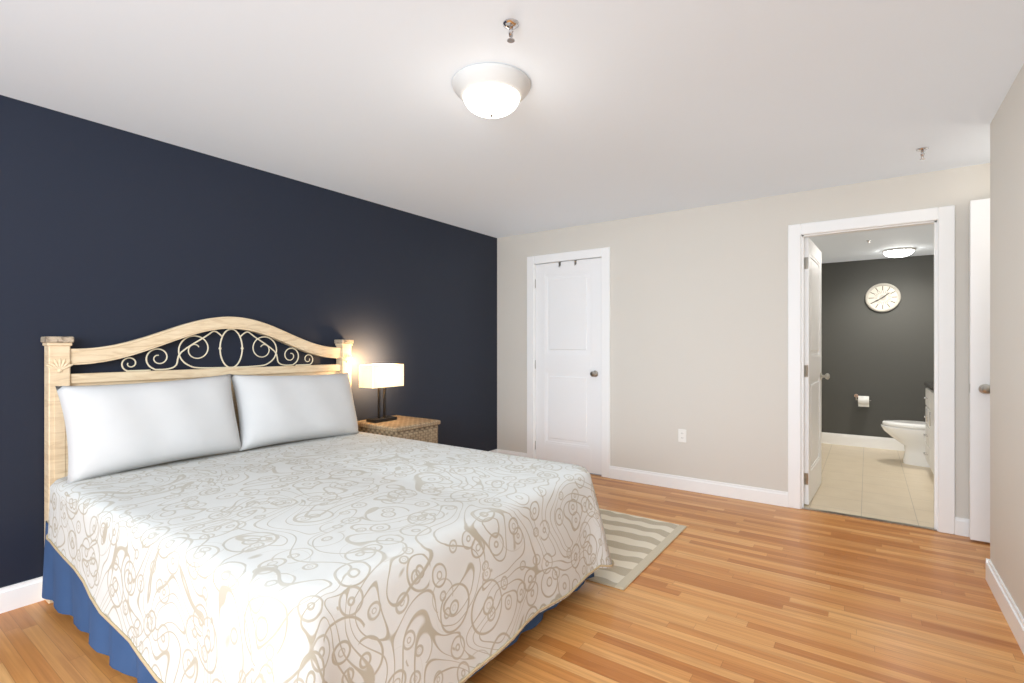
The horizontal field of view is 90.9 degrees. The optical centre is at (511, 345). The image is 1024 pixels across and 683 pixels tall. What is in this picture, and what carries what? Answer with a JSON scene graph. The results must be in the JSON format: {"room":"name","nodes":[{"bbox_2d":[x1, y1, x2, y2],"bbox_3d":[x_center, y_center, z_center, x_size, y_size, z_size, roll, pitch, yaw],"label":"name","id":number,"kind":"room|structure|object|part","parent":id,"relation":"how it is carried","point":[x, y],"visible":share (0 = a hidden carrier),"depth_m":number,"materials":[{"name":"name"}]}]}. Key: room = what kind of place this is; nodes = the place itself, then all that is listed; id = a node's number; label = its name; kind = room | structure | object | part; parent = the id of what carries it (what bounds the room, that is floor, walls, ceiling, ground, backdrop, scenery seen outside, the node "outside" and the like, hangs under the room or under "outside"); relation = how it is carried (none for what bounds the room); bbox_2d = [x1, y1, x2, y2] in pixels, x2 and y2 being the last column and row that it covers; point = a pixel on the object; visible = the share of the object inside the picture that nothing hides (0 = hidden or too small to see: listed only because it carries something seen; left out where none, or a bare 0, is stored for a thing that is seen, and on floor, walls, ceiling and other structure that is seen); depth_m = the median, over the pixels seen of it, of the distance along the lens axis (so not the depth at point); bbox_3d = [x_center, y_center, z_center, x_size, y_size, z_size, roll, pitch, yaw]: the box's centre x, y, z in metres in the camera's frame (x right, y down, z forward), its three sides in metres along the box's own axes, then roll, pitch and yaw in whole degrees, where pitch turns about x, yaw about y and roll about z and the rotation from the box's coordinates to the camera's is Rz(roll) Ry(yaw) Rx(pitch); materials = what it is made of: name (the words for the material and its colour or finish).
{"room":"bedroom","nodes":[
{"label":"bedroom","id":0,"kind":"room"},
{"bbox_2d":[0,95,496,587],"bbox_3d":[-2.122,0.040,2.873,0.100,2.440,6.850,0,0,35],"label":"wall","id":1,"kind":"structure","parent":0,"point":[109,235],"depth_m":3.09,"materials":[{"name":"blue paint"}]},
{"bbox_2d":[0,449,496,613],"bbox_3d":[-2.074,1.202,2.840,0.016,0.115,6.650,0,0,35],"label":"baseboard","id":2,"kind":"structure","parent":1,"relation":"attached to","point":[20,594],"depth_m":2.42,"materials":[{"name":"white wood"}]},
{"bbox_2d":[0,443,1023,682],"bbox_3d":[0.829,1.310,2.719,5.100,0.100,10.000,0,0,35],"label":"floor","id":3,"kind":"structure","parent":0,"point":[719,589],"depth_m":2.40,"materials":[{"name":"brown wood"}]},
{"bbox_2d":[41,317,613,682],"bbox_3d":[-0.901,0.540,2.535,2.277,1.439,1.925,0,0,35],"label":"bed","id":4,"kind":"object","parent":3,"relation":"on","point":[289,523],"visible":1,"depth_m":2.01,"materials":[{"name":"white fabric"}]},
{"bbox_2d":[55,373,243,485],"bbox_3d":[-1.871,0.410,2.684,0.259,0.472,0.822,0,0,35],"label":"pillow","id":5,"kind":"object","parent":4,"relation":"on","point":[117,430],"depth_m":2.56,"materials":[{"name":"fabric"}]},
{"bbox_3d":[-1.774,0.540,3.187,0.100,1.439,1.782,0,0,35],"label":"headboard","id":6,"kind":"part","parent":4,"relation":"part of","materials":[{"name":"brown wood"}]},
{"bbox_2d":[229,372,359,450],"bbox_3d":[-1.403,0.414,3.351,0.280,0.472,0.866,0,0,35],"label":"pillow","id":7,"kind":"object","parent":4,"relation":"on","point":[275,412],"depth_m":3.20,"materials":[{"name":"fabric"}]},
{"bbox_2d":[357,415,440,443],"bbox_3d":[-0.908,0.930,3.988,0.538,0.660,0.470,0,0,35],"label":"nightstand","id":8,"kind":"object","parent":3,"relation":"on","point":[416,428],"visible":0.21,"depth_m":3.86,"materials":[{"name":"wicker"}]},
{"bbox_2d":[359,364,403,422],"bbox_3d":[-1.030,0.376,3.988,0.160,0.446,0.310,0,0,35],"label":"lamp","id":9,"kind":"object","parent":8,"relation":"on","point":[380,376],"visible":1,"depth_m":3.92,"materials":[{"name":"white fabric"}]},
{"bbox_2d":[587,508,685,589],"bbox_3d":[0.535,1.254,3.282,0.870,0.010,1.100,0,0,35],"label":"rug","id":10,"kind":"object","parent":3,"relation":"on","point":[637,545],"visible":0.48,"depth_m":3.19,"materials":[{"name":"beige fabric"}]},
{"bbox_2d":[881,420,929,467],"bbox_3d":[4.372,0.858,5.262,0.842,0.805,0.460,0,0,35],"label":"toilet","id":11,"kind":"object","parent":3,"relation":"on","point":[909,436],"visible":0.33,"depth_m":5.27,"materials":[{"name":"ceramic"}]},
{"bbox_2d":[923,382,933,473],"bbox_3d":[4.045,0.745,4.480,0.555,1.030,1.105,0,0,35],"label":"bathroom vanity","id":12,"kind":"object","parent":3,"relation":"on","point":[929,417],"visible":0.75,"depth_m":4.64,"materials":[{"name":"white wood"}]},
{"bbox_2d":[0,0,1023,237],"bbox_3d":[-0.079,-1.230,1.432,5.100,0.100,6.850,0,0,35],"label":"ceiling","id":13,"kind":"structure","parent":0,"point":[624,109],"depth_m":2.34,"materials":[{"name":"paint"}]},
{"bbox_2d":[452,62,530,118],"bbox_3d":[-0.092,-1.107,2.280,0.360,0.146,0.360,0,0,35],"label":"ceiling light","id":14,"kind":"object","parent":13,"relation":"attached to","point":[491,90],"visible":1,"depth_m":2.18,"materials":[{"name":"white glass"}]},
{"bbox_2d":[503,18,518,42],"bbox_3d":[-0.004,-1.149,1.851,0.060,0.063,0.060,0,0,35],"label":"sprinkler","id":15,"kind":"object","parent":13,"relation":"attached to","point":[510,24],"visible":1,"depth_m":1.84,"materials":[{"name":"silver metal"}]},
{"bbox_2d":[916,147,928,159],"bbox_3d":[2.469,-1.149,3.031,0.060,0.063,0.060,0,0,35],"label":"sprinkler","id":16,"kind":"object","parent":13,"relation":"attached to","point":[922,150],"visible":1,"depth_m":3.02,"materials":[{"name":"silver metal"}]},
{"bbox_2d":[497,163,989,518],"bbox_3d":[1.907,0.040,4.161,5.000,2.440,0.100,0,0,35],"label":"wall","id":17,"kind":"structure","parent":0,"point":[699,324],"depth_m":4.27,"materials":[{"name":"beige paint"}]},
{"bbox_2d":[497,449,526,456],"bbox_3d":[-0.003,1.202,5.438,0.405,0.115,0.016,0,0,35],"label":"baseboard","id":18,"kind":"structure","parent":17,"relation":"attached to","point":[512,453],"depth_m":5.43,"materials":[{"name":"white wood"}]},
{"bbox_2d":[535,258,600,474],"bbox_3d":[0.563,0.202,5.081,0.765,2.092,0.177,0,0,35],"label":"closet door","id":19,"kind":"structure","parent":17,"relation":"in","point":[568,362],"depth_m":5.05,"materials":[{"name":"white wood"}]},
{"bbox_2d":[527,247,609,477],"bbox_3d":[0.580,0.165,5.098,0.940,2.190,0.140,0,0,35],"label":"trim","id":20,"kind":"structure","parent":17,"relation":"attached to","point":[603,254],"depth_m":4.93,"materials":[{"name":"white wood"}]},
{"bbox_2d":[678,429,685,442],"bbox_3d":[1.484,0.790,4.394,0.070,0.114,0.008,0,0,35],"label":"electrical outlet plate","id":21,"kind":"object","parent":17,"relation":"attached to","point":[681,435],"visible":1,"depth_m":4.39,"materials":[{"name":"plastic"}]},
{"bbox_2d":[610,466,787,506],"bbox_3d":[1.539,1.202,4.350,1.490,0.115,0.016,0,0,35],"label":"baseboard","id":22,"kind":"structure","parent":17,"relation":"attached to","point":[754,494],"depth_m":4.28,"materials":[{"name":"white wood"}]},
{"bbox_2d":[804,237,829,504],"bbox_3d":[2.544,0.203,4.258,0.177,2.090,0.805,0,0,38],"label":"door","id":23,"kind":"structure","parent":17,"relation":"in","point":[813,376],"depth_m":4.12,"materials":[{"name":"white wood"}]},
{"bbox_2d":[788,205,954,533],"bbox_3d":[2.582,0.165,3.686,0.980,2.190,0.140,0,0,35],"label":"door frame","id":24,"kind":"structure","parent":17,"relation":"attached to","point":[942,219],"depth_m":3.44,"materials":[{"name":"white wood"}]},
{"bbox_2d":[955,517,969,536],"bbox_3d":[3.392,1.202,3.043,1.085,0.115,0.016,0,0,35],"label":"baseboard","id":25,"kind":"structure","parent":17,"relation":"attached to","point":[962,526],"depth_m":3.33,"materials":[{"name":"white wood"}]},
{"bbox_2d":[969,198,989,542],"bbox_3d":[3.281,0.161,3.014,0.811,2.175,0.177,0,0,35],"label":"entry door","id":26,"kind":"structure","parent":17,"relation":"in","point":[979,387],"depth_m":3.21,"materials":[{"name":"white wood"}]},
{"bbox_2d":[806,224,933,262],"bbox_3d":[3.396,-1.100,5.100,2.550,0.100,3.150,0,0,35],"label":"ceiling","id":27,"kind":"structure","parent":0,"point":[846,247],"depth_m":5.21,"materials":[{"name":"paint"}]},
{"bbox_2d":[882,247,915,256],"bbox_3d":[4.264,-1.011,5.559,0.304,0.078,0.304,0,0,35],"label":"light","id":28,"kind":"object","parent":27,"relation":"attached to","point":[900,252],"visible":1,"depth_m":5.48,"materials":[{"name":"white glass"}]},
{"bbox_2d":[822,255,933,437],"bbox_3d":[4.275,0.105,6.346,2.550,2.310,0.100,0,0,35],"label":"wall","id":29,"kind":"structure","parent":0,"point":[884,361],"depth_m":6.16,"materials":[{"name":"grey paint"}]},
{"bbox_2d":[854,394,870,406],"bbox_3d":[4.302,0.684,6.187,0.172,0.152,0.126,0,0,35],"label":"toilet paper holder","id":30,"kind":"object","parent":29,"relation":"attached to","point":[863,401],"visible":1,"depth_m":6.15,"materials":[{"name":"white paper"}]},
{"bbox_2d":[822,432,904,450],"bbox_3d":[4.241,1.190,6.299,2.350,0.140,0.016,0,0,35],"label":"baseboard","id":31,"kind":"structure","parent":29,"relation":"attached to","point":[864,441],"depth_m":6.23,"materials":[{"name":"white wood"}]},
{"bbox_2d":[865,283,900,311],"bbox_3d":[4.493,-0.575,6.109,0.350,0.350,0.031,0,0,35],"label":"wall clock","id":32,"kind":"object","parent":29,"relation":"attached to","point":[883,297],"visible":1,"depth_m":6.10,"materials":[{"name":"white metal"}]},
{"bbox_2d":[990,64,1023,617],"bbox_3d":[0.873,0.040,0.223,0.100,2.440,5.970,0,0,35],"label":"wall","id":33,"kind":"structure","parent":0,"point":[1007,341],"depth_m":2.26,"materials":[{"name":"beige paint"}]},
{"bbox_2d":[986,559,1023,653],"bbox_3d":[0.854,1.202,0.297,0.016,0.115,5.870,0,0,35],"label":"baseboard","id":34,"kind":"structure","parent":33,"relation":"attached to","point":[1013,616],"depth_m":2.32,"materials":[{"name":"white wood"}]}
]}

